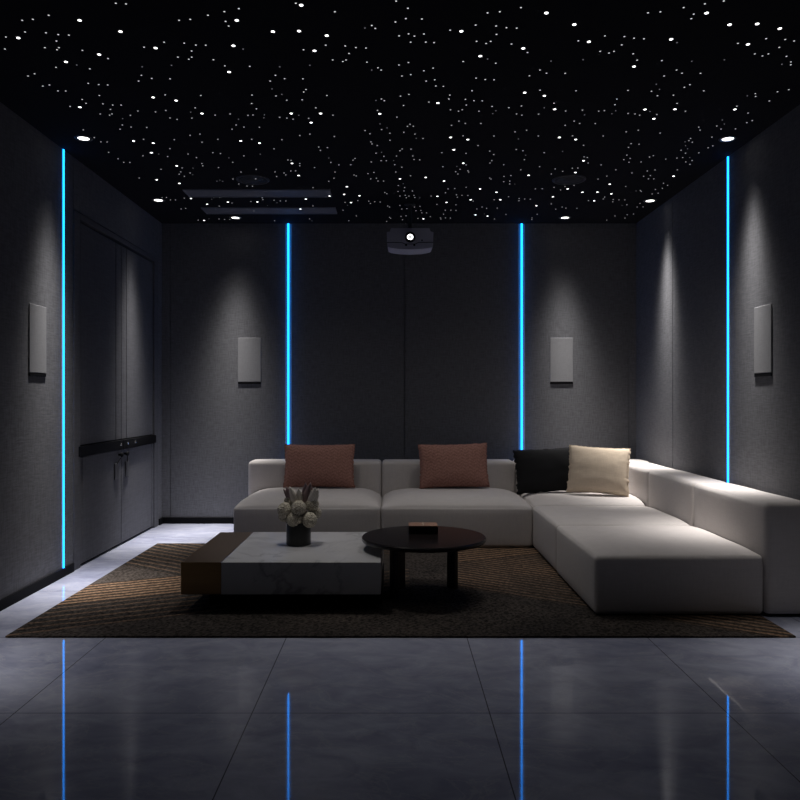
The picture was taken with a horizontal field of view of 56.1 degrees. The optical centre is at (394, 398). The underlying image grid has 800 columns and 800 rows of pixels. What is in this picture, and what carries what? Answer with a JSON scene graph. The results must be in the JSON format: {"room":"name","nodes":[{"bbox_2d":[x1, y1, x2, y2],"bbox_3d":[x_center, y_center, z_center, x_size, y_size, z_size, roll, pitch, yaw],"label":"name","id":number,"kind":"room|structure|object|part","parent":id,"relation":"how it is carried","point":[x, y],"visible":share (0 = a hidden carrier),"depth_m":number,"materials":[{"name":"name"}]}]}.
{"room":"home theater","nodes":[
{"label":"home theater","id":0,"kind":"room"},
{"bbox_2d":[0,102,161,599],"bbox_3d":[-2.380,-0.250,3.256,0.100,3.000,8.512,0,0,0],"label":"wall","id":1,"kind":"structure","parent":0,"point":[30,162],"depth_m":4.92,"materials":[{"name":"fabric"}]},
{"bbox_2d":[0,563,73,610],"bbox_3d":[-2.323,1.219,2.210,0.014,0.062,6.420,0,0,0],"label":"baseboard","id":2,"kind":"structure","parent":1,"relation":"attached to","point":[42,583],"depth_m":4.83,"materials":[{"name":"black"}]},
{"bbox_2d":[29,303,45,376],"bbox_3d":[-2.326,-0.376,4.883,0.008,0.462,0.230,0,0,0],"label":"wall speaker","id":3,"kind":"object","parent":1,"relation":"attached to","point":[37,314],"visible":1,"depth_m":4.87,"materials":[{"name":"grey"}]},
{"bbox_2d":[61,148,64,568],"bbox_3d":[-2.325,-0.279,5.258,0.011,2.934,0.044,0,0,0],"label":"strip light","id":4,"kind":"object","parent":1,"relation":"attached to","point":[62,150],"visible":1,"depth_m":5.25,"materials":[{"name":"blue plastic"}]},
{"bbox_2d":[79,222,123,564],"bbox_3d":[-2.342,-0.035,5.951,0.096,2.559,0.882,0,0,0],"label":"door","id":5,"kind":"structure","parent":1,"relation":"in","point":[100,455],"depth_m":5.92,"materials":[{"name":"black"}]},
{"bbox_3d":[-2.342,-0.480,5.916,0.016,1.650,0.702,0,0,0],"label":"panel","id":6,"kind":"part","parent":5,"relation":"part of","materials":[{"name":"fabric"}]},
{"bbox_3d":[-2.333,0.391,5.951,0.034,0.075,0.882,0,0,0],"label":"black rail","id":7,"kind":"part","parent":5,"relation":"part of","materials":[{"name":"black metal"}]},
{"bbox_3d":[-2.342,0.833,5.995,0.016,0.795,0.790,0,0,0],"label":"panel","id":8,"kind":"part","parent":5,"relation":"part of","materials":[{"name":"fabric"}]},
{"bbox_3d":[-2.329,0.609,6.270,0.010,0.133,0.080,0,0,0],"label":"pull plate","id":9,"kind":"part","parent":5,"relation":"part of","materials":[{"name":"grey metal"}]},
{"bbox_2d":[73,210,157,570],"bbox_3d":[-2.372,-0.058,6.400,0.096,2.616,1.932,0,0,0],"label":"trim","id":10,"kind":"structure","parent":1,"relation":"attached to","point":[77,217],"depth_m":5.52,"materials":[{"name":"wood"}]},
{"bbox_2d":[119,244,155,543],"bbox_3d":[-2.342,-0.035,6.839,0.096,2.559,0.882,0,0,0],"label":"door","id":11,"kind":"structure","parent":1,"relation":"in","point":[137,437],"depth_m":6.75,"materials":[{"name":"black"}]},
{"bbox_3d":[-2.329,0.609,6.520,0.010,0.133,0.080,0,0,0],"label":"pull plate","id":12,"kind":"part","parent":11,"relation":"part of","materials":[{"name":"grey metal"}]},
{"bbox_3d":[-2.342,0.833,6.795,0.016,0.795,0.790,0,0,0],"label":"panel","id":13,"kind":"part","parent":11,"relation":"part of","materials":[{"name":"fabric"}]},
{"bbox_3d":[-2.333,0.391,6.839,0.034,0.075,0.882,0,0,0],"label":"black rail","id":14,"kind":"part","parent":11,"relation":"part of","materials":[{"name":"black metal"}]},
{"bbox_3d":[-2.342,-0.480,6.874,0.016,1.650,0.702,0,0,0],"label":"panel","id":15,"kind":"part","parent":11,"relation":"part of","materials":[{"name":"fabric"}]},
{"bbox_2d":[162,224,635,516],"bbox_3d":[0.040,-0.250,7.550,4.940,3.000,0.100,0,0,0],"label":"wall","id":16,"kind":"structure","parent":0,"point":[392,354],"depth_m":7.50,"materials":[{"name":"fabric"}]},
{"bbox_2d":[159,517,233,524],"bbox_3d":[0.033,1.219,7.445,4.726,0.062,0.110,0,0,0],"label":"baseboard","id":17,"kind":"structure","parent":16,"relation":"attached to","point":[164,520],"depth_m":7.49,"materials":[{"name":"black"}]},
{"bbox_2d":[238,338,260,383],"bbox_3d":[-1.455,-0.376,7.496,0.230,0.462,0.008,0,0,0],"label":"wall speaker","id":18,"kind":"object","parent":16,"relation":"attached to","point":[249,349],"visible":1,"depth_m":7.49,"materials":[{"name":"grey"}]},
{"bbox_2d":[285,223,291,443],"bbox_3d":[-1.065,-0.279,7.491,0.068,2.934,0.018,0,0,0],"label":"strip light","id":19,"kind":"object","parent":16,"relation":"attached to","point":[288,227],"visible":0.64,"depth_m":7.50,"materials":[{"name":"blue plastic"}]},
{"bbox_2d":[518,223,524,449],"bbox_3d":[1.265,-0.279,7.491,0.068,2.934,0.018,0,0,0],"label":"strip light","id":20,"kind":"object","parent":16,"relation":"attached to","point":[521,227],"visible":0.64,"depth_m":7.50,"materials":[{"name":"blue plastic"}]},
{"bbox_2d":[550,338,572,383],"bbox_3d":[1.665,-0.376,7.496,0.230,0.462,0.008,0,0,0],"label":"wall speaker","id":21,"kind":"object","parent":16,"relation":"attached to","point":[561,349],"visible":1,"depth_m":7.49,"materials":[{"name":"grey"}]},
{"bbox_2d":[0,0,799,223],"bbox_3d":[0.040,-1.800,3.300,4.940,0.100,8.600,0,0,0],"label":"ceiling","id":22,"kind":"structure","parent":0,"point":[602,80],"depth_m":4.28,"materials":[{"name":"black"}]},
{"bbox_2d":[74,135,92,141],"bbox_3d":[-2.093,-1.749,5.040,0.118,0.006,0.118,0,0,0],"label":"recessed light","id":23,"kind":"object","parent":22,"relation":"in","point":[77,137],"visible":1,"depth_m":5.04,"materials":[{"name":"grey metal"}]},
{"bbox_2d":[151,198,164,201],"bbox_3d":[-2.085,-1.749,6.610,0.118,0.006,0.118,0,0,0],"label":"recessed light","id":24,"kind":"object","parent":22,"relation":"in","point":[153,199],"visible":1,"depth_m":6.61,"materials":[{"name":"white"}]},
{"bbox_2d":[229,216,240,218],"bbox_3d":[-1.542,-1.749,7.250,0.118,0.006,0.118,0,0,0],"label":"recessed light","id":25,"kind":"object","parent":22,"relation":"in","point":[231,217],"visible":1,"depth_m":7.23,"materials":[{"name":"white"}]},
{"bbox_2d":[236,174,269,184],"bbox_3d":[-1.136,-1.746,5.990,0.264,0.008,0.264,0,0,0],"label":"ceiling speaker","id":26,"kind":"object","parent":22,"relation":"attached to","point":[249,179],"visible":1,"depth_m":5.98,"materials":[{"name":"grey"}]},
{"bbox_2d":[238,176,266,183],"bbox_3d":[-1.136,-1.746,5.990,0.228,0.008,0.228,0,0,0],"label":"grille","id":27,"kind":"object","parent":26,"relation":"attached to","point":[242,179],"depth_m":5.98,"materials":[{"name":"black"}]},
{"bbox_2d":[183,189,331,196],"bbox_3d":[-1.160,-1.744,6.372,1.230,0.012,0.214,0,0,0],"label":"ceiling vent","id":28,"kind":"object","parent":22,"relation":"in","point":[190,192],"visible":1,"depth_m":6.33,"materials":[{"name":"grey"}]},
{"bbox_2d":[201,207,336,213],"bbox_3d":[-1.160,-1.744,6.965,1.230,0.012,0.214,0,0,0],"label":"ceiling vent","id":29,"kind":"object","parent":22,"relation":"in","point":[208,210],"visible":1,"depth_m":6.94,"materials":[{"name":"grey metal"}]},
{"bbox_2d":[387,203,432,254],"bbox_3d":[0.134,-1.532,6.736,0.410,0.436,0.288,0,0,0],"label":"projector","id":30,"kind":"object","parent":22,"relation":"attached to","point":[405,241],"visible":1,"depth_m":6.62,"materials":[{"name":"grey plastic"}]},
{"bbox_3d":[0.134,-1.437,6.750,0.410,0.137,0.260,0,0,0],"label":"casing","id":31,"kind":"part","parent":30,"relation":"part of","materials":[{"name":"grey plastic"}]},
{"bbox_3d":[0.134,-1.345,6.740,0.405,0.062,0.240,0,0,0],"label":"casing","id":32,"kind":"part","parent":30,"relation":"part of","materials":[{"name":"grey plastic"}]},
{"bbox_2d":[559,216,570,218],"bbox_3d":[1.643,-1.749,7.250,0.118,0.006,0.118,0,0,0],"label":"recessed light","id":33,"kind":"object","parent":22,"relation":"in","point":[561,217],"visible":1,"depth_m":7.23,"materials":[{"name":"white"}]},
{"bbox_2d":[552,174,585,184],"bbox_3d":[1.390,-1.746,5.990,0.264,0.008,0.264,0,0,0],"label":"ceiling speaker","id":34,"kind":"object","parent":22,"relation":"attached to","point":[571,179],"visible":1,"depth_m":5.98,"materials":[{"name":"black"}]},
{"bbox_2d":[554,176,583,183],"bbox_3d":[1.390,-1.746,5.990,0.228,0.008,0.228,0,0,0],"label":"grille","id":35,"kind":"object","parent":34,"relation":"attached to","point":[560,179],"depth_m":5.98,"materials":[{"name":"black"}]},
{"bbox_2d":[643,199,656,202],"bbox_3d":[2.255,-1.749,6.630,0.118,0.006,0.118,0,0,0],"label":"recessed light","id":36,"kind":"object","parent":22,"relation":"in","point":[646,200],"visible":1,"depth_m":6.62,"materials":[{"name":"white"}]},
{"bbox_2d":[718,136,736,141],"bbox_3d":[2.241,-1.749,5.050,0.118,0.006,0.118,0,0,0],"label":"recessed light","id":37,"kind":"object","parent":22,"relation":"in","point":[725,138],"visible":1,"depth_m":5.04,"materials":[{"name":"white"}]},
{"bbox_2d":[0,524,799,799],"bbox_3d":[0.040,1.300,3.300,4.940,0.100,8.600,0,0,0],"label":"floor","id":38,"kind":"structure","parent":0,"point":[81,718],"depth_m":3.00,"materials":[{"name":"tile"}]},
{"bbox_2d":[5,543,795,637],"bbox_3d":[0.029,1.244,5.167,4.128,0.010,2.506,0,0,0],"label":"carpet","id":39,"kind":"object","parent":38,"relation":"on","point":[502,592],"visible":0.69,"depth_m":4.36,"materials":[{"name":"brown carpet"}]},
{"bbox_2d":[181,532,383,603],"bbox_3d":[-0.659,1.094,4.845,1.168,0.288,0.990,0,0,0],"label":"coffee table","id":40,"kind":"object","parent":39,"relation":"on","point":[231,567],"visible":0.97,"depth_m":4.40,"materials":[{"name":"white stone"}]},
{"bbox_2d":[277,482,321,546],"bbox_3d":[-0.625,0.746,4.885,0.277,0.408,0.200,0,0,9],"label":"flower vase","id":41,"kind":"object","parent":40,"relation":"on","point":[299,522],"visible":1,"depth_m":4.83,"materials":[{"name":"black"}]},
{"bbox_2d":[362,526,485,597],"bbox_3d":[0.182,1.054,4.750,0.786,0.368,0.786,0,0,0],"label":"round table","id":42,"kind":"object","parent":39,"relation":"on","point":[397,540],"visible":0.95,"depth_m":4.66,"materials":[{"name":"black wood"}]},
{"bbox_3d":[-0.005,1.070,4.696,0.032,0.337,0.100,0,0,-16],"label":"leg","id":43,"kind":"part","parent":42,"relation":"part of","materials":[{"name":"black wood"}]},
{"bbox_3d":[0.029,1.070,4.879,0.032,0.337,0.085,0,0,40],"label":"leg","id":44,"kind":"part","parent":42,"relation":"part of","materials":[{"name":"black wood"}]},
{"bbox_2d":[408,522,437,533],"bbox_3d":[0.182,0.841,4.870,0.188,0.058,0.132,0,0,0],"label":"flat box","id":45,"kind":"object","parent":42,"relation":"on","point":[413,527],"visible":1,"depth_m":4.80,"materials":[{"name":"black"}]},
{"bbox_3d":[0.182,0.819,4.870,0.188,0.008,0.130,0,0,0],"label":"lid","id":46,"kind":"part","parent":45,"relation":"part of","materials":[{"name":"brown wood"}]},
{"bbox_3d":[0.375,1.070,4.901,0.032,0.337,0.075,0,0,-38],"label":"leg","id":47,"kind":"part","parent":42,"relation":"part of","materials":[{"name":"black wood"}]},
{"bbox_2d":[234,459,799,613],"bbox_3d":[0.506,0.909,5.754,3.752,0.659,2.970,0,0,0],"label":"sectional sofa","id":48,"kind":"object","parent":39,"relation":"on","point":[681,542],"visible":0.82,"depth_m":5.22,"materials":[{"name":"fabric"}]},
{"bbox_3d":[-0.732,1.024,6.586,1.233,0.424,0.754,0,0,0],"label":"seat","id":49,"kind":"part","parent":48,"relation":"part of","materials":[{"name":"fabric"}]},
{"bbox_3d":[-0.747,0.908,7.098,1.246,0.656,0.281,0,0,0],"label":"backrest","id":50,"kind":"part","parent":48,"relation":"part of","materials":[{"name":"fabric"}]},
{"bbox_2d":[283,444,354,487],"bbox_3d":[-0.688,0.614,6.843,0.656,0.393,0.181,0,0,0],"label":"cushion","id":51,"kind":"object","parent":48,"relation":"on","point":[320,465],"visible":0.99,"depth_m":6.79,"materials":[{"name":"fabric"}]},
{"bbox_3d":[0.498,0.908,7.098,1.248,0.656,0.281,0,0,0],"label":"backrest","id":52,"kind":"part","parent":48,"relation":"part of","materials":[{"name":"fabric"}]},
{"bbox_2d":[418,443,489,488],"bbox_3d":[0.534,0.612,6.844,0.642,0.409,0.188,0,0,-5],"label":"cushion","id":53,"kind":"object","parent":48,"relation":"on","point":[459,465],"visible":1,"depth_m":6.79,"materials":[{"name":"fabric"}]},
{"bbox_3d":[0.515,1.026,6.586,1.273,0.419,0.754,0,0,0],"label":"seat","id":54,"kind":"part","parent":48,"relation":"part of","materials":[{"name":"fabric"}]},
{"bbox_2d":[513,447,569,494],"bbox_3d":[1.419,0.649,6.809,0.686,0.436,0.171,0,0,0],"label":"cushion","id":55,"kind":"object","parent":48,"relation":"on","point":[544,470],"visible":0.75,"depth_m":6.76,"materials":[{"name":"black fabric"}]},
{"bbox_3d":[1.751,0.908,7.098,1.262,0.656,0.281,0,0,0],"label":"backrest","id":56,"kind":"part","parent":48,"relation":"part of","materials":[{"name":"fabric"}]},
{"bbox_3d":[1.629,1.041,6.616,0.966,0.389,0.694,0,0,0],"label":"seat","id":57,"kind":"part","parent":48,"relation":"part of","materials":[{"name":"fabric"}]},
{"bbox_2d":[566,445,630,496],"bbox_3d":[1.790,0.631,6.594,0.548,0.435,0.187,0,0,17],"label":"cushion","id":58,"kind":"object","parent":48,"relation":"on","point":[591,469],"visible":1,"depth_m":6.54,"materials":[{"name":"beige fabric"}]},
{"bbox_3d":[1.626,1.058,5.796,0.972,0.355,0.955,0,0,0],"label":"seat","id":59,"kind":"part","parent":48,"relation":"part of","materials":[{"name":"fabric"}]},
{"bbox_3d":[2.245,0.913,6.615,0.274,0.646,0.688,0,0,0],"label":"backrest","id":60,"kind":"part","parent":48,"relation":"part of","materials":[{"name":"fabric"}]},
{"bbox_3d":[1.623,1.059,4.796,0.978,0.354,1.054,0,0,0],"label":"seat","id":61,"kind":"part","parent":48,"relation":"part of","materials":[{"name":"fabric"}]},
{"bbox_3d":[2.245,0.912,5.796,0.274,0.647,0.951,0,0,0],"label":"backrest","id":62,"kind":"part","parent":48,"relation":"part of","materials":[{"name":"fabric"}]},
{"bbox_3d":[2.245,0.913,4.796,0.274,0.647,1.050,0,0,0],"label":"backrest","id":63,"kind":"part","parent":48,"relation":"part of","materials":[{"name":"fabric"}]},
{"bbox_2d":[636,105,799,499],"bbox_3d":[2.460,-0.250,3.256,0.100,3.000,8.512,0,0,0],"label":"wall","id":64,"kind":"structure","parent":0,"point":[681,245],"depth_m":5.49,"materials":[{"name":"fabric"}]},
{"bbox_2d":[727,156,729,482],"bbox_3d":[2.405,-0.279,5.414,0.011,2.934,0.044,0,0,0],"label":"strip light","id":65,"kind":"object","parent":64,"relation":"attached to","point":[728,157],"visible":0.64,"depth_m":5.41,"materials":[{"name":"blue plastic"}]},
{"bbox_2d":[754,304,771,376],"bbox_3d":[2.406,-0.376,4.905,0.008,0.462,0.230,0,0,0],"label":"wall speaker","id":66,"kind":"object","parent":64,"relation":"attached to","point":[762,315],"visible":1,"depth_m":4.89,"materials":[{"name":"grey"}]}
]}

